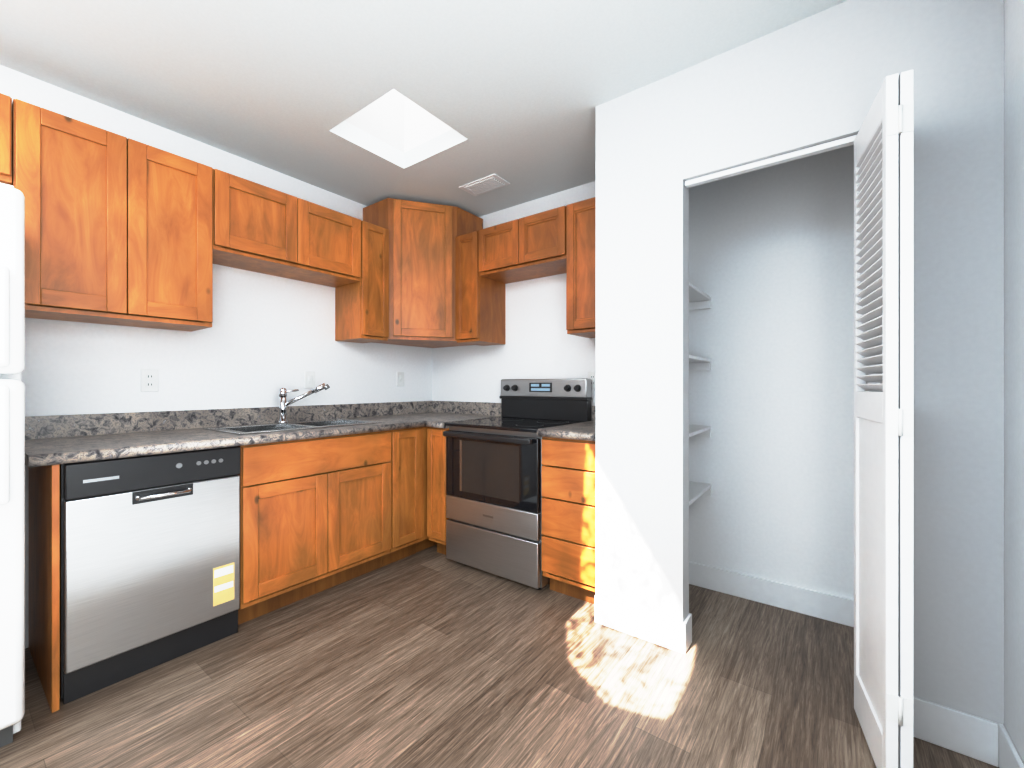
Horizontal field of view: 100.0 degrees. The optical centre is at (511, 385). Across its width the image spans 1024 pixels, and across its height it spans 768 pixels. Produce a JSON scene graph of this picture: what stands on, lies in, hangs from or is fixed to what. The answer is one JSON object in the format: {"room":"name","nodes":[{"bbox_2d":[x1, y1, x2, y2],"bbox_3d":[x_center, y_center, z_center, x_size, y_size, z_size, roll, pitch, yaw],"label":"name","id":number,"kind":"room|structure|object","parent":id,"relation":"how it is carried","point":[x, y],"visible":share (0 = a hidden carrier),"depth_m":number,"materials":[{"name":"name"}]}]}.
{"room":"kitchen","nodes":[
{"label":"kitchen","id":0,"kind":"room"},
{"bbox_2d":[0,65,431,647],"bbox_3d":[-2.122,-0.105,2.005,0.100,2.530,4.800,0,0,37],"label":"wall","id":1,"kind":"structure","parent":0,"point":[262,341],"depth_m":2.48,"materials":[{"name":"paint"}]},
{"bbox_2d":[0,93,11,184],"bbox_3d":[-2.311,-0.947,1.394,0.325,0.327,0.878,0,0,37],"label":"upper cabinet","id":2,"kind":"object","parent":1,"relation":"attached to","point":[5,139],"visible":0.98,"depth_m":1.64,"materials":[{"name":"brown wood"}]},
{"bbox_2d":[11,99,212,330],"bbox_3d":[-1.847,-0.704,2.016,0.325,0.812,0.665,0,0,37],"label":"upper cabinet","id":3,"kind":"object","parent":1,"relation":"attached to","point":[119,230],"visible":0.96,"depth_m":1.88,"materials":[{"name":"brown wood"}]},
{"bbox_2d":[141,369,157,391],"bbox_3d":[-1.884,-0.025,2.233,0.008,0.116,0.072,0,0,37],"label":"electrical outlet","id":4,"kind":"object","parent":1,"relation":"attached to","point":[149,380],"visible":1,"depth_m":2.23,"materials":[{"name":"white plastic"}]},
{"bbox_2d":[213,169,360,287],"bbox_3d":[-1.391,-0.904,2.627,0.325,0.412,0.855,0,0,37],"label":"upper cabinet","id":5,"kind":"object","parent":1,"relation":"attached to","point":[258,228],"visible":1,"depth_m":2.48,"materials":[{"name":"brown wood"}]},
{"bbox_2d":[305,371,314,388],"bbox_3d":[-1.371,-0.035,2.917,0.012,0.116,0.072,0,0,37],"label":"electrical outlet","id":6,"kind":"object","parent":1,"relation":"attached to","point":[309,380],"visible":0.92,"depth_m":2.91,"materials":[{"name":"white plastic"}]},
{"bbox_2d":[335,221,388,342],"bbox_3d":[-1.067,-0.714,3.062,0.325,0.792,0.222,0,0,37],"label":"upper cabinet","id":7,"kind":"object","parent":1,"relation":"attached to","point":[362,310],"visible":0.9,"depth_m":2.97,"materials":[{"name":"brown wood"}]},
{"bbox_2d":[397,372,403,385],"bbox_3d":[-0.914,-0.050,3.531,0.012,0.116,0.072,0,0,37],"label":"electrical outlet","id":8,"kind":"object","parent":1,"relation":"attached to","point":[400,378],"visible":1,"depth_m":3.52,"materials":[{"name":"white plastic"}]},
{"bbox_2d":[363,198,482,347],"bbox_3d":[-0.681,-0.835,3.357,0.590,1.010,0.705,0,0,37],"label":"upper cabinet","id":9,"kind":"object","parent":1,"relation":"attached to","point":[422,235],"visible":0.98,"depth_m":3.14,"materials":[{"name":"red wood"}]},
{"bbox_2d":[0,0,847,216],"bbox_3d":[-0.771,-1.420,0.999,3.470,0.100,4.800,0,0,37],"label":"ceiling","id":10,"kind":"structure","parent":0,"point":[514,93],"depth_m":1.86,"materials":[{"name":"paint"}]},
{"bbox_2d":[345,89,451,152],"bbox_3d":[-0.615,-1.746,2.351,0.585,0.749,0.545,0,0,37],"label":"skylight","id":11,"kind":"object","parent":10,"relation":"in","point":[397,120],"visible":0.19,"depth_m":2.62,"materials":[{"name":"glass"}]},
{"bbox_2d":[459,173,509,195],"bbox_3d":[-0.189,-1.362,2.934,0.320,0.014,0.170,0,0,37],"label":"ceiling vent","id":12,"kind":"object","parent":10,"relation":"in","point":[494,181],"visible":1,"depth_m":2.91,"materials":[{"name":"metal"}]},
{"bbox_2d":[0,544,998,767],"bbox_3d":[-0.771,1.210,0.999,3.470,0.100,4.800,0,0,37],"label":"floor","id":13,"kind":"structure","parent":0,"point":[431,657],"depth_m":1.62,"materials":[{"name":"wood"}]},
{"bbox_2d":[0,183,24,747],"bbox_3d":[-2.061,0.263,1.249,0.812,1.795,0.800,0,0,37],"label":"refrigerator","id":14,"kind":"object","parent":13,"relation":"on","point":[12,458],"visible":1,"depth_m":1.33,"materials":[{"name":"white metal"}]},
{"bbox_2d":[29,464,59,712],"bbox_3d":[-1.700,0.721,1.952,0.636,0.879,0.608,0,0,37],"label":"cabinet end panel","id":15,"kind":"object","parent":13,"relation":"on","point":[44,565],"visible":0.48,"depth_m":1.60,"materials":[{"name":"brown wood"}]},
{"bbox_2d":[60,446,239,703],"bbox_3d":[-1.670,0.722,1.946,0.636,0.876,0.579,0,0,37],"label":"dishwasher","id":16,"kind":"object","parent":13,"relation":"on","point":[149,561],"visible":0.94,"depth_m":1.72,"materials":[{"name":"silver metal"}]},
{"bbox_2d":[238,431,390,624],"bbox_3d":[-1.262,0.721,2.539,0.638,0.879,0.851,0,0,37],"label":"base cabinet","id":17,"kind":"object","parent":13,"relation":"on","point":[315,515],"visible":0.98,"depth_m":2.28,"materials":[{"name":"brown wood"}]},
{"bbox_2d":[383,427,436,565],"bbox_3d":[-0.729,0.721,3.255,0.638,0.879,0.925,0,0,37],"label":"base cabinet","id":18,"kind":"object","parent":13,"relation":"on","point":[409,536],"visible":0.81,"depth_m":2.82,"materials":[{"name":"brown wood"}]},
{"bbox_2d":[25,401,424,466],"bbox_3d":[-1.162,0.209,2.628,0.690,0.142,2.450,0,0,37],"label":"countertop","id":19,"kind":"structure","parent":18,"relation":"on","point":[57,439],"depth_m":2.11,"materials":[{"name":"stone"}]},
{"bbox_2d":[203,418,381,434],"bbox_3d":[-1.253,0.325,2.524,0.475,0.188,0.814,0,0,37],"label":"sink","id":20,"kind":"object","parent":19,"relation":"in","point":[266,427],"visible":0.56,"depth_m":2.51,"materials":[{"name":"metal"}]},
{"bbox_2d":[278,383,329,422],"bbox_3d":[-1.298,0.107,2.686,0.294,0.245,0.056,0,0,-26],"label":"faucet","id":21,"kind":"object","parent":19,"relation":"on","point":[284,403],"visible":1,"depth_m":2.63,"materials":[{"name":"silver metal"}]},
{"bbox_2d":[427,427,448,554],"bbox_3d":[-0.312,0.721,3.118,0.186,0.879,0.648,0,0,37],"label":"base cabinet","id":22,"kind":"object","parent":13,"relation":"on","point":[436,486],"visible":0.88,"depth_m":2.87,"materials":[{"name":"brown wood"}]},
{"bbox_2d":[425,401,500,427],"bbox_3d":[-0.304,0.209,3.087,0.139,0.142,0.687,0,0,37],"label":"countertop","id":23,"kind":"structure","parent":22,"relation":"on","point":[437,413],"depth_m":3.45,"materials":[{"name":"stone"}]},
{"bbox_2d":[443,378,591,589],"bbox_3d":[0.036,0.557,2.814,0.730,1.205,0.700,0,0,37],"label":"range","id":24,"kind":"object","parent":13,"relation":"on","point":[494,496],"visible":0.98,"depth_m":2.60,"materials":[{"name":"silver metal"}]},
{"bbox_2d":[542,437,595,603],"bbox_3d":[0.491,0.721,2.520,0.349,0.879,0.648,0,0,37],"label":"base cabinet","id":25,"kind":"object","parent":13,"relation":"on","point":[569,517],"visible":0.42,"depth_m":2.27,"materials":[{"name":"brown wood"}]},
{"bbox_2d":[537,406,595,440],"bbox_3d":[0.479,0.209,2.504,0.350,0.142,0.687,0,0,37],"label":"countertop","id":26,"kind":"structure","parent":25,"relation":"on","point":[583,430],"depth_m":2.30,"materials":[{"name":"stone"}]},
{"bbox_2d":[432,145,879,599],"bbox_3d":[0.673,-0.105,2.853,3.370,2.530,0.100,0,0,37],"label":"wall","id":27,"kind":"structure","parent":0,"point":[771,330],"depth_m":2.30,"materials":[{"name":"paint"}]},
{"bbox_2d":[455,231,504,345],"bbox_3d":[-0.238,-0.714,3.265,0.224,0.792,0.325,0,0,37],"label":"upper cabinet","id":28,"kind":"object","parent":27,"relation":"attached to","point":[479,310],"visible":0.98,"depth_m":3.16,"materials":[{"name":"red wood"}]},
{"bbox_2d":[478,206,565,283],"bbox_3d":[0.139,-0.948,2.983,0.712,0.324,0.325,0,0,37],"label":"upper cabinet","id":29,"kind":"object","parent":27,"relation":"attached to","point":[527,248],"visible":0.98,"depth_m":2.86,"materials":[{"name":"red wood"}]},
{"bbox_2d":[566,197,595,337],"bbox_3d":[0.577,-0.714,2.657,0.375,0.792,0.325,0,0,37],"label":"upper cabinet","id":30,"kind":"object","parent":27,"relation":"attached to","point":[581,268],"visible":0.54,"depth_m":2.59,"materials":[{"name":"red wood"}]},
{"bbox_2d":[588,371,595,388],"bbox_3d":[0.541,-0.035,2.882,0.072,0.116,0.008,0,0,37],"label":"electrical outlet","id":31,"kind":"object","parent":27,"relation":"attached to","point":[592,375],"visible":0.65,"depth_m":2.88,"materials":[{"name":"white plastic"}]},
{"bbox_2d":[689,561,853,626],"bbox_3d":[1.406,1.095,2.233,1.253,0.130,0.017,0,0,37],"label":"baseboard","id":32,"kind":"structure","parent":27,"relation":"attached to","point":[837,609],"depth_m":2.25,"materials":[{"name":"paint"}]},
{"bbox_2d":[596,0,1003,724],"bbox_3d":[1.162,-0.105,1.990,1.352,2.530,0.700,0,0,37],"label":"wall","id":33,"kind":"structure","parent":0,"point":[810,80],"depth_m":1.52,"materials":[{"name":"paint"}]},
{"bbox_2d":[595,595,690,653],"bbox_3d":[0.578,1.095,1.980,0.427,0.130,0.014,0,0,37],"label":"baseboard","id":34,"kind":"structure","parent":33,"relation":"attached to","point":[665,632],"depth_m":1.95,"materials":[{"name":"paint"}]},
{"bbox_2d":[689,282,710,505],"bbox_3d":[0.843,0.063,2.287,0.281,1.124,0.572,0,0,37],"label":"pantry shelves","id":35,"kind":"object","parent":33,"relation":"attached to","point":[699,299],"visible":0.19,"depth_m":2.38,"materials":[{"name":"paint"}]},
{"bbox_2d":[685,135,856,187],"bbox_3d":[1.028,-0.883,1.697,0.656,0.021,0.030,0,0,37],"label":"door frame","id":36,"kind":"structure","parent":33,"relation":"attached to","point":[816,149],"depth_m":1.68,"materials":[{"name":"paint"}]},
{"bbox_2d":[854,70,913,767],"bbox_3d":[1.158,0.139,1.350,0.061,2.018,0.371,0,0,27],"label":"bifold door","id":37,"kind":"structure","parent":33,"relation":"in","point":[884,430],"depth_m":1.21,"materials":[{"name":"paint"}]},
{"bbox_2d":[1004,0,1023,762],"bbox_3d":[0.550,-0.105,-0.048,0.100,2.530,4.700,0,0,37],"label":"wall","id":38,"kind":"structure","parent":0,"point":[1014,368],"depth_m":1.23,"materials":[{"name":"paint"}]},
{"bbox_2d":[983,718,1023,767],"bbox_3d":[0.324,1.095,-0.254,0.017,0.130,3.899,0,0,37],"label":"baseboard","id":39,"kind":"structure","parent":38,"relation":"attached to","point":[999,750],"depth_m":1.30,"materials":[{"name":"paint"}]}
]}

